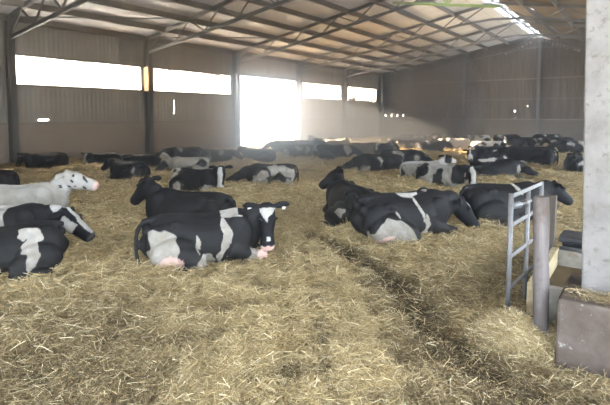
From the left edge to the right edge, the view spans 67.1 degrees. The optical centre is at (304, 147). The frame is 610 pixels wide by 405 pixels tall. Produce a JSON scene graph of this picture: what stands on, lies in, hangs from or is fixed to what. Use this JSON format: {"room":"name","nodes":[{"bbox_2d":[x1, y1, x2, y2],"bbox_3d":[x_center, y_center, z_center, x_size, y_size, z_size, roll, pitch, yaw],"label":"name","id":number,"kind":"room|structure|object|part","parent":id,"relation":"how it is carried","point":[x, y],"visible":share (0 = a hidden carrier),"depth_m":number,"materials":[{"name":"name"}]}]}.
{"room":"farm building","nodes":[
{"label":"farm building","id":0,"kind":"room"},
{"bbox_2d":[0,20,378,122],"bbox_3d":[-6.308,-3.661,25.974,0.040,4.440,46.707,3,5,36],"label":"wall","id":1,"kind":"structure","parent":0,"point":[34,103],"depth_m":22.94,"materials":[{"name":"metal"}]},
{"bbox_2d":[16,54,142,91],"bbox_3d":[-10.109,-3.311,20.966,0.010,1.240,5.960,3,5,36],"label":"window","id":2,"kind":"structure","parent":1,"relation":"in","point":[29,70],"depth_m":20.65,"materials":[{"name":"white glass"}]},
{"bbox_2d":[63,60,219,75],"bbox_3d":[-7.857,-4.046,23.867,0.020,0.098,9.288,3,5,36],"label":"trim","id":3,"kind":"structure","parent":1,"relation":"attached to","point":[63,60],"depth_m":24.67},
{"bbox_2d":[0,118,379,124],"bbox_3d":[-6.273,-1.465,26.106,0.080,0.080,46.700,3,5,36],"label":"trim","id":4,"kind":"structure","parent":1,"relation":"attached to","point":[366,118],"depth_m":22.83,"materials":[{"name":"grey metal"}]},
{"bbox_2d":[153,67,231,95],"bbox_3d":[-6.387,-3.664,26.018,0.010,1.240,5.930,3,5,36],"label":"window","id":5,"kind":"structure","parent":1,"relation":"in","point":[179,81],"depth_m":25.91,"materials":[{"name":"white glass"}]},
{"bbox_2d":[303,82,341,100],"bbox_3d":[1.233,-4.387,36.358,0.010,1.240,6.000,3,5,36],"label":"window","id":6,"kind":"structure","parent":1,"relation":"in","point":[316,91],"depth_m":36.44,"materials":[{"name":"white glass"}]},
{"bbox_2d":[348,86,376,102],"bbox_3d":[4.994,-4.744,41.462,0.010,1.240,5.900,3,5,36],"label":"window","id":7,"kind":"structure","parent":1,"relation":"in","point":[356,94],"depth_m":41.62,"materials":[{"name":"white glass"}]},
{"bbox_2d":[0,119,378,163],"bbox_3d":[-6.343,-0.400,26.357,0.200,2.120,46.900,3,5,36],"label":"wall","id":8,"kind":"structure","parent":0,"point":[122,138],"depth_m":23.04,"materials":[{"name":"concrete"}]},
{"bbox_2d":[240,73,297,138],"bbox_3d":[-2.515,-2.358,31.287,0.180,4.940,6.420,3,5,36],"label":"door frame","id":9,"kind":"structure","parent":8,"relation":"in","point":[241,74],"depth_m":32.15,"materials":[{"name":"paint"}]},
{"bbox_2d":[0,0,528,73],"bbox_3d":[-1.172,-6.626,22.048,13.710,2.399,47.400,3,5,36],"label":"ceiling","id":10,"kind":"structure","parent":0,"point":[426,12],"depth_m":25.58,"materials":[{"name":"beige metal"}]},
{"bbox_2d":[88,0,415,68],"bbox_3d":[-3.614,-6.090,23.824,0.128,0.271,46.700,3,5,36],"label":"roof purlin","id":11,"kind":"structure","parent":10,"relation":"attached to","point":[109,3],"depth_m":22.52,"materials":[{"name":"grey metal"}]},
{"bbox_2d":[19,16,183,18],"bbox_3d":[-8.492,-5.526,19.682,6.534,0.568,0.056,-2,4,-26],"label":"rod","id":12,"kind":"object","parent":11,"relation":"attached to","point":[20,16],"visible":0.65,"depth_m":19.69,"materials":[{"name":"paint"}]},
{"bbox_2d":[159,37,260,37],"bbox_3d":[-4.651,-5.889,24.726,6.451,0.548,0.056,-2,5,-30],"label":"rod","id":13,"kind":"object","parent":11,"relation":"attached to","point":[159,37],"visible":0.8,"depth_m":24.87,"materials":[{"name":"paint"}]},
{"bbox_2d":[483,0,539,33],"bbox_3d":[4.596,-7.587,17.669,0.760,0.090,46.700,3,5,36],"label":"skylight","id":14,"kind":"object","parent":10,"relation":"in","point":[501,10],"visible":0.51,"depth_m":29.45,"materials":[{"name":"paint"}]},
{"bbox_2d":[241,120,293,136],"bbox_3d":[11.846,1.350,16.248,280.000,0.240,320.000,3,5,36],"label":"ground","id":15,"kind":"structure","parent":0,"point":[273,128],"depth_m":80.65,"materials":[{"name":"white"}]},
{"bbox_2d":[241,135,293,146],"bbox_3d":[-8.057,1.772,6.061,100.000,0.340,120.000,3,5,36],"label":"ground","id":16,"kind":"structure","parent":0,"point":[252,141],"depth_m":38.03,"materials":[{"name":"white"}]},
{"bbox_2d":[0,136,609,404],"bbox_3d":[4.413,0.718,18.322,26.480,0.383,46.600,3,5,36],"label":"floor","id":17,"kind":"structure","parent":0,"point":[369,139],"depth_m":4.62,"materials":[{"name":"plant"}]},
{"bbox_2d":[0,170,19,184],"bbox_3d":[-8.723,0.887,12.390,2.044,0.830,0.998,1,4,15],"label":"cow","id":18,"kind":"object","parent":17,"relation":"on","point":[7,177],"visible":0.55,"depth_m":12.25},
{"bbox_2d":[4,15,19,162],"bbox_3d":[-11.688,-2.091,18.358,0.400,6.210,0.220,3,5,36],"label":"wall column","id":19,"kind":"structure","parent":17,"relation":"on","point":[12,54],"depth_m":18.27,"materials":[{"name":"metal"}]},
{"bbox_2d":[6,22,13,160],"bbox_3d":[-11.577,-2.164,18.047,0.055,5.400,0.055,-2,5,-31],"label":"conduit pipe","id":20,"kind":"object","parent":19,"relation":"attached to","point":[6,22],"visible":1,"depth_m":18.03,"materials":[{"name":"grey metal"}]},
{"bbox_2d":[6,0,89,38],"bbox_3d":[-1.173,-5.339,10.382,26.428,3.297,0.120,3,5,36],"label":"roof truss","id":21,"kind":"object","parent":19,"relation":"on","point":[63,9],"visible":0.9,"depth_m":16.76,"materials":[{"name":"metal"}]},
{"bbox_2d":[0,13,381,75],"bbox_3d":[-6.225,-5.658,25.778,0.128,0.271,46.700,3,5,36],"label":"roof purlin","id":22,"kind":"structure","parent":21,"relation":"attached to","point":[51,24],"depth_m":23.64,"materials":[{"name":"grey metal"}]},
{"bbox_2d":[0,0,399,72],"bbox_3d":[-4.920,-5.874,24.801,0.128,0.271,46.700,3,5,36],"label":"roof purlin","id":23,"kind":"structure","parent":21,"relation":"attached to","point":[17,3],"depth_m":21.80,"materials":[{"name":"grey metal"}]},
{"bbox_2d":[164,0,432,63],"bbox_3d":[-2.309,-6.306,22.847,0.128,0.271,46.700,3,5,36],"label":"roof purlin","id":24,"kind":"structure","parent":21,"relation":"attached to","point":[190,3],"depth_m":24.07,"materials":[{"name":"grey metal"}]},
{"bbox_2d":[240,0,450,59],"bbox_3d":[-1.004,-6.521,21.870,0.128,0.271,46.700,3,5,36],"label":"roof purlin","id":25,"kind":"structure","parent":21,"relation":"attached to","point":[261,3],"depth_m":25.01,"materials":[{"name":"grey metal"}]},
{"bbox_2d":[307,0,468,54],"bbox_3d":[0.301,-6.737,20.893,0.128,0.271,46.700,3,5,36],"label":"roof purlin","id":26,"kind":"structure","parent":21,"relation":"attached to","point":[320,2],"depth_m":26.21,"materials":[{"name":"grey metal"}]},
{"bbox_2d":[367,0,488,49],"bbox_3d":[1.607,-6.953,19.916,0.128,0.271,46.700,3,5,36],"label":"roof beam","id":27,"kind":"structure","parent":21,"relation":"attached to","point":[402,12],"depth_m":26.94,"materials":[{"name":"grey metal"}]},
{"bbox_2d":[426,1,508,44],"bbox_3d":[2.912,-7.169,18.939,0.128,0.271,46.700,3,5,36],"label":"roof beam","id":28,"kind":"structure","parent":21,"relation":"attached to","point":[442,8],"depth_m":28.33,"materials":[{"name":"grey metal"}]},
{"bbox_2d":[515,0,559,39],"bbox_3d":[5.877,-7.104,16.758,0.128,0.271,46.700,3,5,36],"label":"roof beam","id":29,"kind":"structure","parent":21,"relation":"attached to","point":[520,2],"depth_m":27.11,"materials":[{"name":"grey metal"}]},
{"bbox_2d":[549,0,584,41],"bbox_3d":[7.182,-6.755,15.821,0.128,0.271,46.700,3,5,36],"label":"roof beam","id":30,"kind":"structure","parent":21,"relation":"attached to","point":[563,13],"depth_m":26.04,"materials":[{"name":"grey metal"}]},
{"bbox_2d":[0,220,68,285],"bbox_3d":[-3.993,1.319,5.691,1.956,0.692,1.008,-3,5,-35],"label":"cow","id":31,"kind":"object","parent":17,"relation":"on","point":[36,247],"visible":0.95,"depth_m":5.76},
{"bbox_2d":[16,152,69,169],"bbox_3d":[-10.001,0.545,17.584,1.928,0.769,0.994,-4,5,-42],"label":"cow","id":32,"kind":"object","parent":17,"relation":"on","point":[38,160],"visible":0.7,"depth_m":17.34},
{"bbox_2d":[0,203,94,241],"bbox_3d":[-4.372,1.221,7.061,2.197,0.739,1.033,-1,4,-15],"label":"cow","id":33,"kind":"object","parent":17,"relation":"on","point":[74,224],"visible":0.41,"depth_m":6.97},
{"bbox_2d":[0,169,98,206],"bbox_3d":[-5.183,0.963,8.706,2.358,1.050,1.148,-2,4,-25],"label":"cow","id":34,"kind":"object","parent":17,"relation":"on","point":[56,191],"visible":0.59,"depth_m":8.63},
{"bbox_2d":[80,152,120,164],"bbox_3d":[-8.420,0.511,19.073,1.709,0.738,0.976,-3,5,-39],"label":"cow","id":35,"kind":"object","parent":17,"relation":"on","point":[89,157],"visible":0.53,"depth_m":18.66},
{"bbox_2d":[101,158,150,180],"bbox_3d":[-5.660,0.728,14.357,2.081,0.744,0.995,4,5,43],"label":"cow","id":36,"kind":"object","parent":17,"relation":"on","point":[119,168],"visible":0.72,"depth_m":13.94},
{"bbox_2d":[121,152,170,166],"bbox_3d":[-6.081,0.536,17.725,1.874,0.667,0.895,-3,5,-33],"label":"cow","id":37,"kind":"object","parent":17,"relation":"on","point":[153,159],"visible":0.53,"depth_m":17.54},
{"bbox_2d":[143,37,153,152],"bbox_3d":[-7.940,-2.444,23.409,0.440,6.210,0.320,3,5,36],"label":"wall column","id":38,"kind":"structure","parent":17,"relation":"on","point":[148,70],"depth_m":23.32,"materials":[{"name":"metal"}]},
{"bbox_2d":[145,0,293,54],"bbox_3d":[2.558,-5.736,15.443,26.428,3.210,0.120,3,5,36],"label":"roof truss","id":39,"kind":"object","parent":38,"relation":"on","point":[218,6],"visible":0.99,"depth_m":20.54,"materials":[{"name":"metal"}]},
{"bbox_2d":[160,147,202,157],"bbox_3d":[-5.197,0.295,19.029,1.904,0.643,0.895,0,4,-7],"label":"cow","id":40,"kind":"object","parent":17,"relation":"on","point":[172,152],"visible":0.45,"depth_m":18.83},
{"bbox_2d":[154,156,210,171],"bbox_3d":[-4.375,0.668,16.471,1.988,0.678,0.948,1,4,11],"label":"cow","id":41,"kind":"object","parent":17,"relation":"on","point":[173,163],"visible":0.59,"depth_m":16.26},
{"bbox_2d":[130,175,235,216],"bbox_3d":[-2.281,1.085,8.397,2.284,1.060,1.194,3,5,33],"label":"cow","id":42,"kind":"object","parent":17,"relation":"on","point":[159,200],"visible":0.52,"depth_m":8.18},
{"bbox_2d":[168,165,232,190],"bbox_3d":[-2.836,0.873,12.240,1.969,0.865,1.126,2,5,28],"label":"cow","id":43,"kind":"object","parent":17,"relation":"on","point":[181,178],"visible":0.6,"depth_m":11.94},
{"bbox_2d":[134,201,289,271],"bbox_3d":[-1.318,1.233,6.519,2.019,0.884,1.118,-3,5,-38],"label":"cow","id":44,"kind":"object","parent":17,"relation":"on","point":[196,239],"visible":0.82,"depth_m":6.22},
{"bbox_2d":[201,149,242,162],"bbox_3d":[-3.741,0.422,19.936,2.061,0.715,0.994,-1,4,-13],"label":"cow","id":45,"kind":"object","parent":17,"relation":"on","point":[216,155],"visible":0.48,"depth_m":19.71},
{"bbox_2d":[233,51,240,146],"bbox_3d":[-4.225,-2.799,28.485,0.400,6.210,0.220,3,5,36],"label":"wall column","id":46,"kind":"structure","parent":17,"relation":"on","point":[236,68],"depth_m":28.46,"materials":[{"name":"metal"}]},
{"bbox_2d":[235,0,500,64],"bbox_3d":[6.290,-6.103,20.506,26.428,3.184,0.130,3,5,36],"label":"roof truss","id":47,"kind":"object","parent":46,"relation":"on","point":[421,2],"visible":0.98,"depth_m":23.64,"materials":[{"name":"metal"}]},
{"bbox_2d":[237,146,275,162],"bbox_3d":[-2.288,0.359,20.822,2.057,0.823,1.065,1,4,15],"label":"cow","id":48,"kind":"object","parent":17,"relation":"on","point":[268,155],"visible":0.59,"depth_m":20.55},
{"bbox_2d":[226,163,298,185],"bbox_3d":[-1.270,0.837,13.864,2.149,0.715,0.996,1,4,7],"label":"cow","id":49,"kind":"object","parent":17,"relation":"on","point":[257,172],"visible":0.73,"depth_m":13.63},
{"bbox_2d":[262,140,298,151],"bbox_3d":[-1.294,-0.044,24.505,2.008,0.676,0.940,0,4,-7],"label":"cow","id":50,"kind":"object","parent":17,"relation":"on","point":[272,144],"visible":0.44,"depth_m":24.27},
{"bbox_2d":[274,144,314,156],"bbox_3d":[-0.540,0.198,22.276,2.031,0.720,0.994,1,4,18],"label":"cow","id":51,"kind":"object","parent":17,"relation":"on","point":[302,150],"visible":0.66,"depth_m":22.03},
{"bbox_2d":[296,61,302,139],"bbox_3d":[-0.405,-3.161,33.669,0.400,6.210,0.220,3,5,36],"label":"wall column","id":52,"kind":"structure","parent":17,"relation":"on","point":[299,76],"depth_m":33.62,"materials":[{"name":"metal"}]},
{"bbox_2d":[298,1,585,72],"bbox_3d":[10.110,-6.466,25.690,26.428,3.184,0.120,3,5,36],"label":"roof truss","id":53,"kind":"object","parent":52,"relation":"on","point":[571,6],"visible":0.91,"depth_m":26.79,"materials":[{"name":"metal"}]},
{"bbox_2d":[0,140,609,404],"bbox_3d":[3.422,0.612,18.905,23.862,0.520,33.731,3,5,36],"label":"straw","id":54,"kind":"object","parent":17,"relation":"on","point":[489,391],"visible":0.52,"depth_m":4.54,"materials":[{"name":"beige plant"}]},
{"bbox_2d":[447,305,594,384],"bbox_3d":[1.809,1.632,4.119,1.098,0.445,1.382,1,4,14],"label":"heap","id":55,"kind":"object","parent":54,"relation":"on","point":[506,326],"visible":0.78,"depth_m":3.95,"materials":[{"name":"beige plant"}]},
{"bbox_2d":[505,181,543,316],"bbox_3d":[2.461,1.033,4.827,0.334,1.225,1.188,3,5,40],"label":"gate","id":56,"kind":"object","parent":54,"relation":"on","point":[512,205],"visible":0.73,"depth_m":4.65,"materials":[{"name":"metal"}]},
{"bbox_3d":[2.360,1.359,4.936,0.022,0.042,1.140,3,5,40],"label":"rail","id":57,"kind":"part","parent":56,"relation":"part of","materials":[{"name":"grey metal"}]},
{"bbox_3d":[2.360,1.040,4.914,0.022,0.042,1.140,3,5,40],"label":"rail","id":58,"kind":"part","parent":56,"relation":"part of","materials":[{"name":"silver metal"}]},
{"bbox_3d":[2.360,0.731,4.892,0.022,0.042,1.140,3,5,40],"label":"rail","id":59,"kind":"part","parent":56,"relation":"part of","materials":[{"name":"silver metal"}]},
{"bbox_3d":[2.360,0.446,4.872,0.022,0.042,1.140,3,5,40],"label":"rail","id":60,"kind":"part","parent":56,"relation":"part of","materials":[{"name":"silver metal"}]},
{"bbox_2d":[558,230,581,252],"bbox_3d":[3.722,1.421,5.700,1.000,0.570,0.488,3,5,36],"label":"water trough","id":61,"kind":"object","parent":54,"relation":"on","point":[571,240],"visible":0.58,"depth_m":5.79,"materials":[{"name":"black plastic"}]},
{"bbox_2d":[296,140,328,148],"bbox_3d":[0.368,-0.061,26.690,2.206,0.743,1.034,-1,4,-13],"label":"cow","id":62,"kind":"object","parent":17,"relation":"on","point":[314,143],"visible":0.29,"depth_m":26.49},
{"bbox_2d":[307,135,333,139],"bbox_3d":[1.038,-0.326,29.116,1.896,0.926,1.034,1,4,8],"label":"cow","id":63,"kind":"object","parent":17,"relation":"on","point":[310,137],"visible":0.2,"depth_m":28.99},
{"bbox_2d":[324,136,352,144],"bbox_3d":[1.902,-0.209,27.404,1.859,0.845,1.059,0,4,-5],"label":"cow","id":64,"kind":"object","parent":17,"relation":"on","point":[345,140],"visible":0.41,"depth_m":27.24},
{"bbox_2d":[314,144,363,159],"bbox_3d":[1.603,0.248,21.321,2.327,0.786,1.094,-1,4,-15],"label":"cow","id":65,"kind":"object","parent":17,"relation":"on","point":[330,152],"visible":0.78,"depth_m":21.02},
{"bbox_2d":[342,68,347,137],"bbox_3d":[3.386,-3.521,38.813,0.400,6.210,0.220,3,5,36],"label":"wall column","id":66,"kind":"structure","parent":17,"relation":"on","point":[345,73],"depth_m":38.79,"materials":[{"name":"metal"}]},
{"bbox_2d":[344,21,585,77],"bbox_3d":[13.901,-6.825,30.834,26.428,3.184,0.120,3,5,36],"label":"roof truss","id":67,"kind":"object","parent":66,"relation":"on","point":[514,22],"visible":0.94,"depth_m":32.31,"materials":[{"name":"metal"}]},
{"bbox_2d":[318,166,373,226],"bbox_3d":[0.821,0.963,8.986,1.206,1.020,2.013,-1,4,-18],"label":"cow","id":68,"kind":"object","parent":17,"relation":"on","point":[341,193],"visible":0.6,"depth_m":8.61},
{"bbox_2d":[346,142,374,154],"bbox_3d":[2.871,0.095,24.581,2.085,0.711,0.989,1,4,13],"label":"cow","id":69,"kind":"object","parent":17,"relation":"on","point":[364,148],"visible":0.39,"depth_m":24.28},
{"bbox_2d":[341,153,403,171],"bbox_3d":[2.446,0.618,16.820,2.355,0.783,1.094,1,4,11],"label":"cow","id":70,"kind":"object","parent":17,"relation":"on","point":[381,162],"visible":0.73,"depth_m":16.54},
{"bbox_2d":[379,75,383,135],"bbox_3d":[7.325,-3.895,44.158,0.400,6.210,0.220,3,5,36],"label":"wall column","id":71,"kind":"structure","parent":17,"relation":"on","point":[381,78],"depth_m":44.12,"materials":[{"name":"metal"}]},
{"bbox_2d":[381,36,584,82],"bbox_3d":[17.840,-7.199,36.179,26.428,3.184,0.120,3,5,36],"label":"roof truss","id":72,"kind":"object","parent":71,"relation":"on","point":[529,37],"visible":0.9,"depth_m":38.20,"materials":[{"name":"metal"}]},
{"bbox_2d":[371,142,399,153],"bbox_3d":[4.187,0.077,23.898,1.853,0.787,0.989,-2,4,-22],"label":"cow","id":73,"kind":"object","parent":17,"relation":"on","point":[379,147],"visible":0.59,"depth_m":23.57},
{"bbox_2d":[385,136,414,142],"bbox_3d":[6.696,-0.382,32.132,2.206,0.743,1.034,-1,4,-13],"label":"cow","id":74,"kind":"object","parent":17,"relation":"on","point":[402,137],"visible":0.29,"depth_m":31.98},
{"bbox_2d":[386,139,418,148],"bbox_3d":[5.779,-0.102,27.453,2.206,0.743,1.034,1,4,13],"label":"cow","id":75,"kind":"object","parent":17,"relation":"on","point":[407,144],"visible":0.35,"depth_m":27.17},
{"bbox_2d":[380,149,433,161],"bbox_3d":[4.173,0.450,18.777,2.241,0.750,1.044,-1,4,-13],"label":"cow","id":76,"kind":"object","parent":17,"relation":"on","point":[410,154],"visible":0.41,"depth_m":18.58},
{"bbox_2d":[399,134,426,140],"bbox_3d":[7.693,-0.578,33.263,2.206,0.743,1.034,1,4,13],"label":"cow","id":77,"kind":"object","parent":17,"relation":"on","point":[419,137],"visible":0.39,"depth_m":33.02},
{"bbox_2d":[350,187,479,247],"bbox_3d":[1.819,1.160,7.753,2.251,0.928,1.192,-3,5,-37],"label":"cow","id":78,"kind":"object","parent":17,"relation":"on","point":[379,216],"visible":0.9,"depth_m":7.31},
{"bbox_2d":[399,154,455,177],"bbox_3d":[3.971,0.681,14.695,1.987,0.914,1.071,-1,4,-8],"label":"cow","id":79,"kind":"object","parent":17,"relation":"on","point":[408,167],"visible":0.34,"depth_m":14.58},
{"bbox_2d":[415,140,453,151],"bbox_3d":[7.306,-0.033,25.954,2.206,0.743,1.034,-1,4,-15],"label":"cow","id":80,"kind":"object","parent":17,"relation":"on","point":[434,145],"visible":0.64,"depth_m":25.69},
{"bbox_2d":[431,133,460,140],"bbox_3d":[10.178,-0.679,33.254,2.206,0.743,1.034,-1,4,-13],"label":"cow","id":81,"kind":"object","parent":17,"relation":"on","point":[434,136],"visible":0.5,"depth_m":33.01},
{"bbox_2d":[414,162,481,187],"bbox_3d":[4.075,0.840,13.411,1.121,0.770,2.006,-4,6,-45],"label":"cow","id":82,"kind":"object","parent":17,"relation":"on","point":[452,175],"visible":0.71,"depth_m":13.12},
{"bbox_2d":[438,138,470,150],"bbox_3d":[8.517,-0.172,26.656,2.206,0.743,1.034,1,4,11],"label":"cow","id":83,"kind":"object","parent":17,"relation":"on","point":[461,143],"visible":0.64,"depth_m":26.36},
{"bbox_2d":[462,55,466,136],"bbox_3d":[13.833,-4.223,39.893,0.220,7.460,0.310,3,5,36],"label":"wall column","id":84,"kind":"structure","parent":17,"relation":"on","point":[465,59],"depth_m":39.81,"materials":[{"name":"metal"}]},
{"bbox_2d":[462,135,490,141],"bbox_3d":[12.324,-0.536,33.250,2.206,0.743,1.034,1,4,13],"label":"cow","id":85,"kind":"object","parent":17,"relation":"on","point":[472,138],"visible":0.46,"depth_m":32.98},
{"bbox_2d":[463,149,507,164],"bbox_3d":[6.614,0.469,16.699,1.725,0.827,1.021,-1,4,-10],"label":"cow","id":86,"kind":"object","parent":17,"relation":"on","point":[472,155],"visible":0.34,"depth_m":16.54},
{"bbox_2d":[468,145,502,153],"bbox_3d":[8.070,0.275,20.289,1.913,0.740,0.994,0,4,-7],"label":"cow","id":87,"kind":"object","parent":17,"relation":"on","point":[480,149],"visible":0.23,"depth_m":20.01},
{"bbox_2d":[470,141,508,148],"bbox_3d":[10.406,-0.003,25.929,2.206,0.743,1.034,-1,4,-13],"label":"cow","id":88,"kind":"object","parent":17,"relation":"on","point":[474,143],"visible":0.36,"depth_m":25.75},
{"bbox_2d":[471,158,538,178],"bbox_3d":[6.451,0.717,14.933,2.143,0.711,0.990,-1,4,-12],"label":"cow","id":89,"kind":"object","parent":17,"relation":"on","point":[492,167],"visible":0.63,"depth_m":14.67},
{"bbox_2d":[493,134,519,141],"bbox_3d":[14.658,-0.581,33.260,2.206,0.743,1.034,-1,4,-18],"label":"cow","id":90,"kind":"object","parent":17,"relation":"on","point":[497,137],"visible":0.38,"depth_m":33.04},
{"bbox_2d":[501,136,527,146],"bbox_3d":[13.214,-0.310,29.061,1.959,0.855,1.109,-1,4,-20],"label":"cow","id":91,"kind":"object","parent":17,"relation":"on","point":[509,141],"visible":0.59,"depth_m":28.78},
{"bbox_2d":[459,180,573,228],"bbox_3d":[4.021,1.046,8.728,2.352,0.820,1.125,-2,4,-21],"label":"cow","id":92,"kind":"object","parent":17,"relation":"on","point":[484,199],"visible":0.54,"depth_m":8.38},
{"bbox_2d":[492,145,558,165],"bbox_3d":[8.856,0.382,18.947,2.752,0.911,1.274,4,5,41],"label":"cow","id":93,"kind":"object","parent":17,"relation":"on","point":[541,155],"visible":0.56,"depth_m":18.41},
{"bbox_2d":[522,137,547,146],"bbox_3d":[15.033,-0.305,30.050,2.206,0.743,1.034,-1,4,-13],"label":"cow","id":94,"kind":"object","parent":17,"relation":"on","point":[531,141],"visible":0.41,"depth_m":29.76},
{"bbox_2d":[535,37,541,133],"bbox_3d":[18.506,-4.446,36.434,0.220,8.388,0.310,3,5,36],"label":"wall column","id":95,"kind":"structure","parent":17,"relation":"on","point":[540,39],"depth_m":36.31,"materials":[{"name":"metal"}]},
{"bbox_2d":[532,195,549,335],"bbox_3d":[2.041,1.148,3.975,0.133,1.458,0.170,-2,5,-30],"label":"post","id":96,"kind":"object","parent":17,"relation":"on","point":[541,208],"visible":0.7,"depth_m":3.92,"materials":[{"name":"grey metal"}]},
{"bbox_2d":[532,134,560,142],"bbox_3d":[17.376,-0.601,33.230,2.206,0.743,1.034,1,4,13],"label":"cow","id":97,"kind":"object","parent":17,"relation":"on","point":[535,135],"visible":0.31,"depth_m":33.07},
{"bbox_2d":[546,194,556,249],"bbox_3d":[3.113,1.200,5.852,0.120,1.190,0.120,3,5,36],"label":"square post","id":98,"kind":"object","parent":17,"relation":"on","point":[552,198],"visible":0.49,"depth_m":5.77,"materials":[{"name":"grey metal"}]},
{"bbox_2d":[526,247,581,323],"bbox_3d":[3.127,1.589,4.799,1.220,0.560,1.520,3,5,36],"label":"trough","id":99,"kind":"object","parent":17,"relation":"on","point":[562,263],"visible":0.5,"depth_m":5.29,"materials":[{"name":"beige concrete"}]},
{"bbox_2d":[539,137,574,145],"bbox_3d":[15.962,-0.284,29.106,2.206,0.743,1.034,1,4,13],"label":"cow","id":100,"kind":"object","parent":17,"relation":"on","point":[549,140],"visible":0.41,"depth_m":28.99},
{"bbox_2d":[548,140,583,153],"bbox_3d":[13.759,0.030,23.955,2.320,0.782,1.088,1,4,15],"label":"cow","id":101,"kind":"object","parent":17,"relation":"on","point":[566,146],"visible":0.57,"depth_m":23.69},
{"bbox_2d":[563,152,582,171],"bbox_3d":[9.832,0.582,16.750,0.998,0.719,2.067,1,4,17],"label":"cow","id":102,"kind":"object","parent":17,"relation":"on","point":[573,162],"visible":0.65,"depth_m":16.02},
{"bbox_2d":[555,0,609,378],"bbox_3d":[2.717,-1.526,3.440,1.192,7.165,0.740,3,5,36],"label":"concrete column","id":103,"kind":"structure","parent":17,"relation":"on","point":[582,327],"depth_m":3.69,"materials":[{"name":"grey concrete"}]},
{"bbox_2d":[564,285,609,306],"bbox_3d":[2.584,1.169,3.451,1.162,0.107,0.349,3,5,36],"label":"litter","id":104,"kind":"object","parent":103,"relation":"on","point":[600,297],"visible":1,"depth_m":3.65,"materials":[{"name":"beige plant"}]},
{"bbox_2d":[383,119,583,140],"bbox_3d":[18.203,-1.162,37.266,26.800,2.120,0.200,3,5,36],"label":"wall","id":105,"kind":"structure","parent":0,"point":[574,129],"depth_m":39.14,"materials":[{"name":"concrete"}]},
{"bbox_2d":[384,37,584,118],"bbox_3d":[18.208,-5.546,36.797,26.615,6.691,0.055,3,5,36],"label":"wall","id":106,"kind":"structure","parent":0,"point":[556,62],"depth_m":38.29,"materials":[{"name":"grey metal"}]},
{"bbox_2d":[384,97,583,101],"bbox_3d":[18.168,-3.861,36.861,26.600,0.100,0.130,3,5,36],"label":"trim","id":107,"kind":"structure","parent":106,"relation":"attached to","point":[575,97],"depth_m":39.00,"materials":[{"name":"paint"}]},
{"bbox_2d":[384,118,583,119],"bbox_3d":[18.168,-2.225,36.975,26.600,0.100,0.130,3,5,36],"label":"trim","id":108,"kind":"structure","parent":106,"relation":"attached to","point":[384,118],"depth_m":39.66,"materials":[{"name":"grey metal"}]},
{"bbox_2d":[384,76,584,84],"bbox_3d":[18.168,-5.477,36.748,26.600,0.100,0.130,3,5,36],"label":"trim","id":109,"kind":"structure","parent":106,"relation":"attached to","point":[565,76],"depth_m":38.58,"materials":[{"name":"grey metal"}]},
{"bbox_2d":[505,39,580,53],"bbox_3d":[18.642,-7.917,36.287,5.379,1.168,0.015,3,5,36],"label":"trim","id":110,"kind":"structure","parent":106,"relation":"attached to","point":[579,50],"depth_m":36.02,"materials":[{"name":"white metal"}]},
{"bbox_2d":[498,0,585,35],"bbox_3d":[10.221,-6.086,13.691,13.210,2.312,47.400,3,5,36],"label":"ceiling","id":111,"kind":"structure","parent":0,"point":[546,11],"depth_m":26.89,"materials":[{"name":"brown metal"}]}
]}

